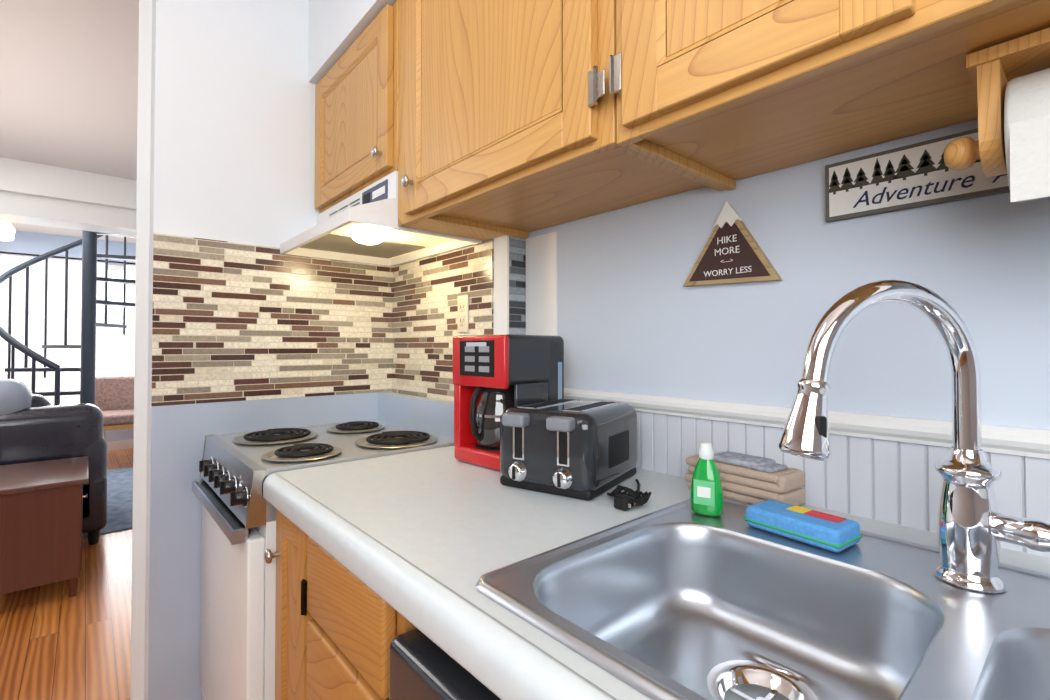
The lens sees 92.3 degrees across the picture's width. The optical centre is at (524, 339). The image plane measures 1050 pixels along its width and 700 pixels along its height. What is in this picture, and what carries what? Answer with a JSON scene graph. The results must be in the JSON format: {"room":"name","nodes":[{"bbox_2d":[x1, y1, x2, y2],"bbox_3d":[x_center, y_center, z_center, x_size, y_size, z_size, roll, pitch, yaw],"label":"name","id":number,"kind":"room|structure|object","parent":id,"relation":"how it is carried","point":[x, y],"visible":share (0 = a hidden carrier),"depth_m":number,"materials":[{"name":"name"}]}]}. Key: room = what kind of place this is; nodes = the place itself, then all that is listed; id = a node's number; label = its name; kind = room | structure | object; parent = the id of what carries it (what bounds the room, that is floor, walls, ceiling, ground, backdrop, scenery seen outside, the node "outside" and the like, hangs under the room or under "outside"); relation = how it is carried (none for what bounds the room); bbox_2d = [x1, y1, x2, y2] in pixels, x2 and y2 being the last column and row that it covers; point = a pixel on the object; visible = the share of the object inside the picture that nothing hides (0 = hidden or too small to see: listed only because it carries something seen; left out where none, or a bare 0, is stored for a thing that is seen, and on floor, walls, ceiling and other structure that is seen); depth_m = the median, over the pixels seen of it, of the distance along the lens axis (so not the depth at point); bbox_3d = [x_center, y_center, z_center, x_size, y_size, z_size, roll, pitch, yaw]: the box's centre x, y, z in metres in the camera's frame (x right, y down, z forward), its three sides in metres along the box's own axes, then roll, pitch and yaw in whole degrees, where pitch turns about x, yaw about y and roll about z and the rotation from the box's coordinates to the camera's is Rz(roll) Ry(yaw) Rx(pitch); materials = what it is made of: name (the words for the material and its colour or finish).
{"room":"kitchen","nodes":[
{"label":"kitchen","id":0,"kind":"room"},
{"bbox_2d":[0,448,132,699],"bbox_3d":[-2.396,1.236,1.506,3.740,0.060,9.720,1,-1,-41],"label":"floor","id":1,"kind":"structure","parent":0,"point":[57,642],"depth_m":2.09,"materials":[{"name":"brown wood"}]},
{"bbox_2d":[0,456,87,596],"bbox_3d":[-2.432,0.944,2.527,0.360,0.555,0.660,1,-1,-41],"label":"side table","id":2,"kind":"object","parent":1,"relation":"on","point":[41,504],"visible":1,"depth_m":2.32,"materials":[{"name":"brown wood"}]},
{"bbox_2d":[82,467,132,537],"bbox_3d":[-3.730,1.235,3.647,2.500,0.008,2.100,1,-1,-41],"label":"rug","id":3,"kind":"object","parent":1,"relation":"on","point":[119,499],"depth_m":3.85,"materials":[{"name":"blue carpet"}]},
{"bbox_2d":[0,379,107,544],"bbox_3d":[-3.633,0.717,2.638,2.210,0.988,0.960,1,-1,-41],"label":"sofa","id":4,"kind":"object","parent":3,"relation":"on","point":[35,427],"visible":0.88,"depth_m":2.88,"materials":[{"name":"leather"}]},
{"bbox_2d":[95,376,133,429],"bbox_3d":[-4.174,0.837,5.381,0.770,0.860,0.730,1,-1,-41],"label":"armchair","id":5,"kind":"object","parent":1,"relation":"on","point":[114,399],"visible":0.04,"depth_m":5.41,"materials":[{"name":"pink fabric"}]},
{"bbox_2d":[192,392,453,699],"bbox_3d":[-0.553,0.699,1.460,0.630,1.012,0.574,1,-1,-41],"label":"stove","id":6,"kind":"object","parent":1,"relation":"on","point":[238,602],"visible":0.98,"depth_m":1.25,"materials":[{"name":"white metal"}]},
{"bbox_2d":[264,509,415,699],"bbox_3d":[-0.128,0.770,1.070,0.622,0.858,0.561,1,-1,-41],"label":"base cabinet","id":7,"kind":"object","parent":1,"relation":"on","point":[339,626],"visible":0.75,"depth_m":0.79,"materials":[{"name":"brown wood"}]},
{"bbox_2d":[263,446,1049,699],"bbox_3d":[0.400,0.307,0.472,0.655,0.056,2.166,1,-1,-41],"label":"countertop","id":8,"kind":"structure","parent":7,"relation":"on","point":[423,541],"depth_m":0.73,"materials":[{"name":"laminate"}]},
{"bbox_2d":[453,334,563,470],"bbox_3d":[-0.045,0.140,1.199,0.191,0.298,0.216,-1,-1,45],"label":"coffee maker","id":9,"kind":"object","parent":8,"relation":"on","point":[495,377],"visible":0.83,"depth_m":1.14,"materials":[{"name":"red plastic"}]},
{"bbox_2d":[500,398,636,500],"bbox_3d":[0.087,0.210,1.017,0.212,0.154,0.264,-1,-1,33],"label":"toaster","id":10,"kind":"object","parent":8,"relation":"on","point":[579,449],"visible":1,"depth_m":0.93,"materials":[{"name":"grey"}]},
{"bbox_2d":[607,479,651,510],"bbox_3d":[0.198,0.275,0.914,0.166,0.021,0.111,1,-1,-41],"label":"power cord","id":11,"kind":"object","parent":8,"relation":"on","point":[624,501],"visible":1,"depth_m":0.86,"materials":[{"name":"black plastic"}]},
{"bbox_2d":[685,451,804,505],"bbox_3d":[0.392,0.249,0.911,0.084,0.072,0.189,1,-1,-37],"label":"folded towels","id":12,"kind":"object","parent":8,"relation":"on","point":[751,479],"visible":0.77,"depth_m":0.86,"materials":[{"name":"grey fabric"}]},
{"bbox_2d":[475,497,1049,699],"bbox_3d":[0.408,0.347,0.425,0.520,0.154,0.845,1,-1,-41],"label":"sink","id":13,"kind":"object","parent":8,"relation":"in","point":[682,600],"visible":0.81,"depth_m":0.62,"materials":[{"name":"silver metal"}]},
{"bbox_2d":[690,442,722,516],"bbox_3d":[0.290,0.222,0.805,0.051,0.113,0.033,-1,-1,34],"label":"dish soap bottle","id":14,"kind":"object","parent":13,"relation":"on","point":[706,497],"visible":1,"depth_m":0.79,"materials":[{"name":"green plastic"}]},
{"bbox_2d":[744,499,861,552],"bbox_3d":[0.391,0.262,0.716,0.070,0.031,0.132,1,-1,-35],"label":"pack","id":15,"kind":"object","parent":13,"relation":"on","point":[830,532],"visible":1,"depth_m":0.69,"materials":[{"name":"blue plastic"}]},
{"bbox_2d":[778,280,1049,593],"bbox_3d":[0.424,0.104,0.535,0.240,0.340,0.219,1,-1,-41],"label":"faucet","id":16,"kind":"object","parent":13,"relation":"on","point":[975,527],"visible":1,"depth_m":0.55,"materials":[{"name":"silver metal"}]},
{"bbox_2d":[389,628,500,699],"bbox_3d":[0.241,0.775,0.615,0.604,0.792,0.590,1,-1,-41],"label":"dishwasher","id":17,"kind":"object","parent":1,"relation":"on","point":[422,666],"visible":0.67,"depth_m":0.59,"materials":[{"name":"black"}]},
{"bbox_2d":[0,230,135,404],"bbox_3d":[-3.807,-0.619,4.404,1.288,3.740,1.286,1,-1,-41],"label":"stair","id":18,"kind":"structure","parent":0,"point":[89,302],"depth_m":4.37,"materials":[{"name":"grey metal"}]},
{"bbox_2d":[0,231,135,441],"bbox_3d":[-5.549,0.063,5.145,3.740,2.400,0.120,1,-1,-41],"label":"wall","id":19,"kind":"structure","parent":0,"point":[32,243],"depth_m":5.51,"materials":[{"name":"blue"}]},
{"bbox_2d":[0,256,123,376],"bbox_3d":[-5.111,-0.193,5.408,2.320,1.320,0.060,1,-1,-41],"label":"window","id":20,"kind":"structure","parent":19,"relation":"in","point":[114,359],"depth_m":5.78,"materials":[{"name":"white glass"}]},
{"bbox_2d":[107,440,132,450],"bbox_3d":[-5.516,1.212,5.066,3.470,0.100,0.015,1,-1,-41],"label":"baseboard","id":21,"kind":"structure","parent":19,"relation":"attached to","point":[120,445],"depth_m":5.79,"materials":[{"name":"white wood"}]},
{"bbox_2d":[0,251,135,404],"bbox_3d":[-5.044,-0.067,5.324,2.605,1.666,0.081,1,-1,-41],"label":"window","id":22,"kind":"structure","parent":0,"point":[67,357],"depth_m":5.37,"materials":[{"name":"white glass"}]},
{"bbox_2d":[0,0,138,242],"bbox_3d":[-2.396,-1.234,1.545,3.740,0.080,9.720,1,-1,-41],"label":"ceiling","id":23,"kind":"structure","parent":0,"point":[68,84],"depth_m":2.36,"materials":[{"name":"white paint"}]},
{"bbox_2d":[0,221,15,240],"bbox_3d":[-3.801,-0.931,3.580,0.260,0.459,0.260,1,-1,-41],"label":"pendant lamp","id":24,"kind":"object","parent":23,"relation":"hanging from","point":[7,231],"visible":0.78,"depth_m":3.58,"materials":[{"name":"white"}]},
{"bbox_2d":[0,157,136,235],"bbox_3d":[-3.724,-0.993,3.143,3.600,0.349,0.360,1,-1,-41],"label":"soffit","id":25,"kind":"structure","parent":23,"relation":"attached to","point":[31,193],"depth_m":3.46,"materials":[{"name":"white paint"}]},
{"bbox_2d":[144,0,318,699],"bbox_3d":[-0.789,0.009,1.732,0.805,2.400,0.120,1,-1,-41],"label":"wall","id":26,"kind":"structure","parent":0,"point":[232,151],"depth_m":1.55,"materials":[{"name":"white paint"}]},
{"bbox_2d":[130,0,151,699],"bbox_3d":[-1.116,0.006,1.540,0.121,2.400,0.020,1,-1,-41],"label":"door frame","id":27,"kind":"structure","parent":26,"relation":"attached to","point":[141,358],"depth_m":1.50,"materials":[{"name":"white"}]},
{"bbox_2d":[148,391,391,699],"bbox_3d":[-0.776,0.700,1.650,0.730,1.015,0.003,1,-1,-41],"label":"wall","id":28,"kind":"structure","parent":26,"relation":"attached to","point":[179,432],"depth_m":1.46,"materials":[{"name":"white paint"}]},
{"bbox_2d":[309,0,395,84],"bbox_3d":[0.657,-1.052,0.408,0.385,0.317,3.799,1,-1,-41],"label":"soffit","id":29,"kind":"structure","parent":0,"point":[337,28],"depth_m":1.55,"materials":[{"name":"white paint"}]},
{"bbox_2d":[493,235,517,334],"bbox_3d":[-0.249,0.008,1.672,0.071,2.400,0.680,1,-1,-41],"label":"wall","id":30,"kind":"structure","parent":0,"point":[499,285],"depth_m":1.42,"materials":[{"name":"white paint"}]},
{"bbox_2d":[151,233,525,405],"bbox_3d":[-0.524,-0.071,1.430,0.805,0.730,0.686,1,-1,-41],"label":"tile backsplash","id":31,"kind":"structure","parent":30,"relation":"attached to","point":[232,321],"depth_m":1.61,"materials":[{"name":"tile"}]},
{"bbox_2d":[280,171,481,266],"bbox_3d":[-0.461,-0.351,1.556,0.394,0.154,0.574,1,-1,-41],"label":"range hood","id":32,"kind":"object","parent":30,"relation":"attached to","point":[361,226],"visible":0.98,"depth_m":1.49,"materials":[{"name":"white metal"}]},
{"bbox_2d":[458,295,468,332],"bbox_3d":[-0.190,-0.077,1.539,0.007,0.114,0.056,1,-1,-41],"label":"electrical outlet plate","id":33,"kind":"object","parent":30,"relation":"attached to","point":[463,313],"visible":1,"depth_m":1.53,"materials":[{"name":"beige plastic"}]},
{"bbox_2d":[526,119,1049,557],"bbox_3d":[-0.994,0.024,2.667,0.127,2.400,9.600,1,-1,-41],"label":"wall","id":34,"kind":"structure","parent":0,"point":[635,315],"depth_m":0.87,"materials":[{"name":"blue paint"}]},
{"bbox_2d":[314,15,377,213],"bbox_3d":[-0.379,-0.576,1.601,0.365,0.594,0.618,1,-1,-41],"label":"upper cabinet","id":35,"kind":"object","parent":34,"relation":"attached to","point":[344,97],"depth_m":1.51,"materials":[{"name":"brown wood"}]},
{"bbox_2d":[374,0,669,240],"bbox_3d":[0.028,-0.584,1.134,0.365,0.594,0.785,1,-1,-41],"label":"upper cabinet","id":36,"kind":"object","parent":34,"relation":"attached to","point":[482,120],"depth_m":1.06,"materials":[{"name":"brown wood"}]},
{"bbox_2d":[683,201,781,285],"bbox_3d":[0.394,-0.185,0.975,0.020,0.160,0.192,1,-1,-41],"label":"sign","id":37,"kind":"object","parent":34,"relation":"attached to","point":[732,252],"visible":1,"depth_m":0.96,"materials":[{"name":"brown wood"}]},
{"bbox_2d":[564,388,1049,458],"bbox_3d":[1.059,0.129,0.203,0.024,0.036,2.990,1,-1,-41],"label":"trim","id":38,"kind":"structure","parent":34,"relation":"attached to","point":[1028,442],"depth_m":0.80,"materials":[{"name":"white"}]},
{"bbox_2d":[570,0,1049,195],"bbox_3d":[0.514,-0.592,0.576,0.365,0.594,0.863,1,-1,-41],"label":"upper cabinet","id":39,"kind":"object","parent":34,"relation":"attached to","point":[672,96],"depth_m":0.66,"materials":[{"name":"brown wood"}]},
{"bbox_2d":[944,27,1049,201],"bbox_3d":[0.626,-0.224,0.457,0.133,0.170,0.383,1,-1,-41],"label":"paper towel holder","id":40,"kind":"object","parent":39,"relation":"hanging from","point":[1011,80],"visible":1,"depth_m":0.52,"materials":[{"name":"brown wood"}]},
{"bbox_2d":[825,128,1009,222],"bbox_3d":[0.675,-0.247,0.656,0.015,0.094,0.509,1,-1,-41],"label":"sign","id":41,"kind":"object","parent":34,"relation":"attached to","point":[917,175],"visible":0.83,"depth_m":0.76,"materials":[{"name":"grey wood"}]}
]}

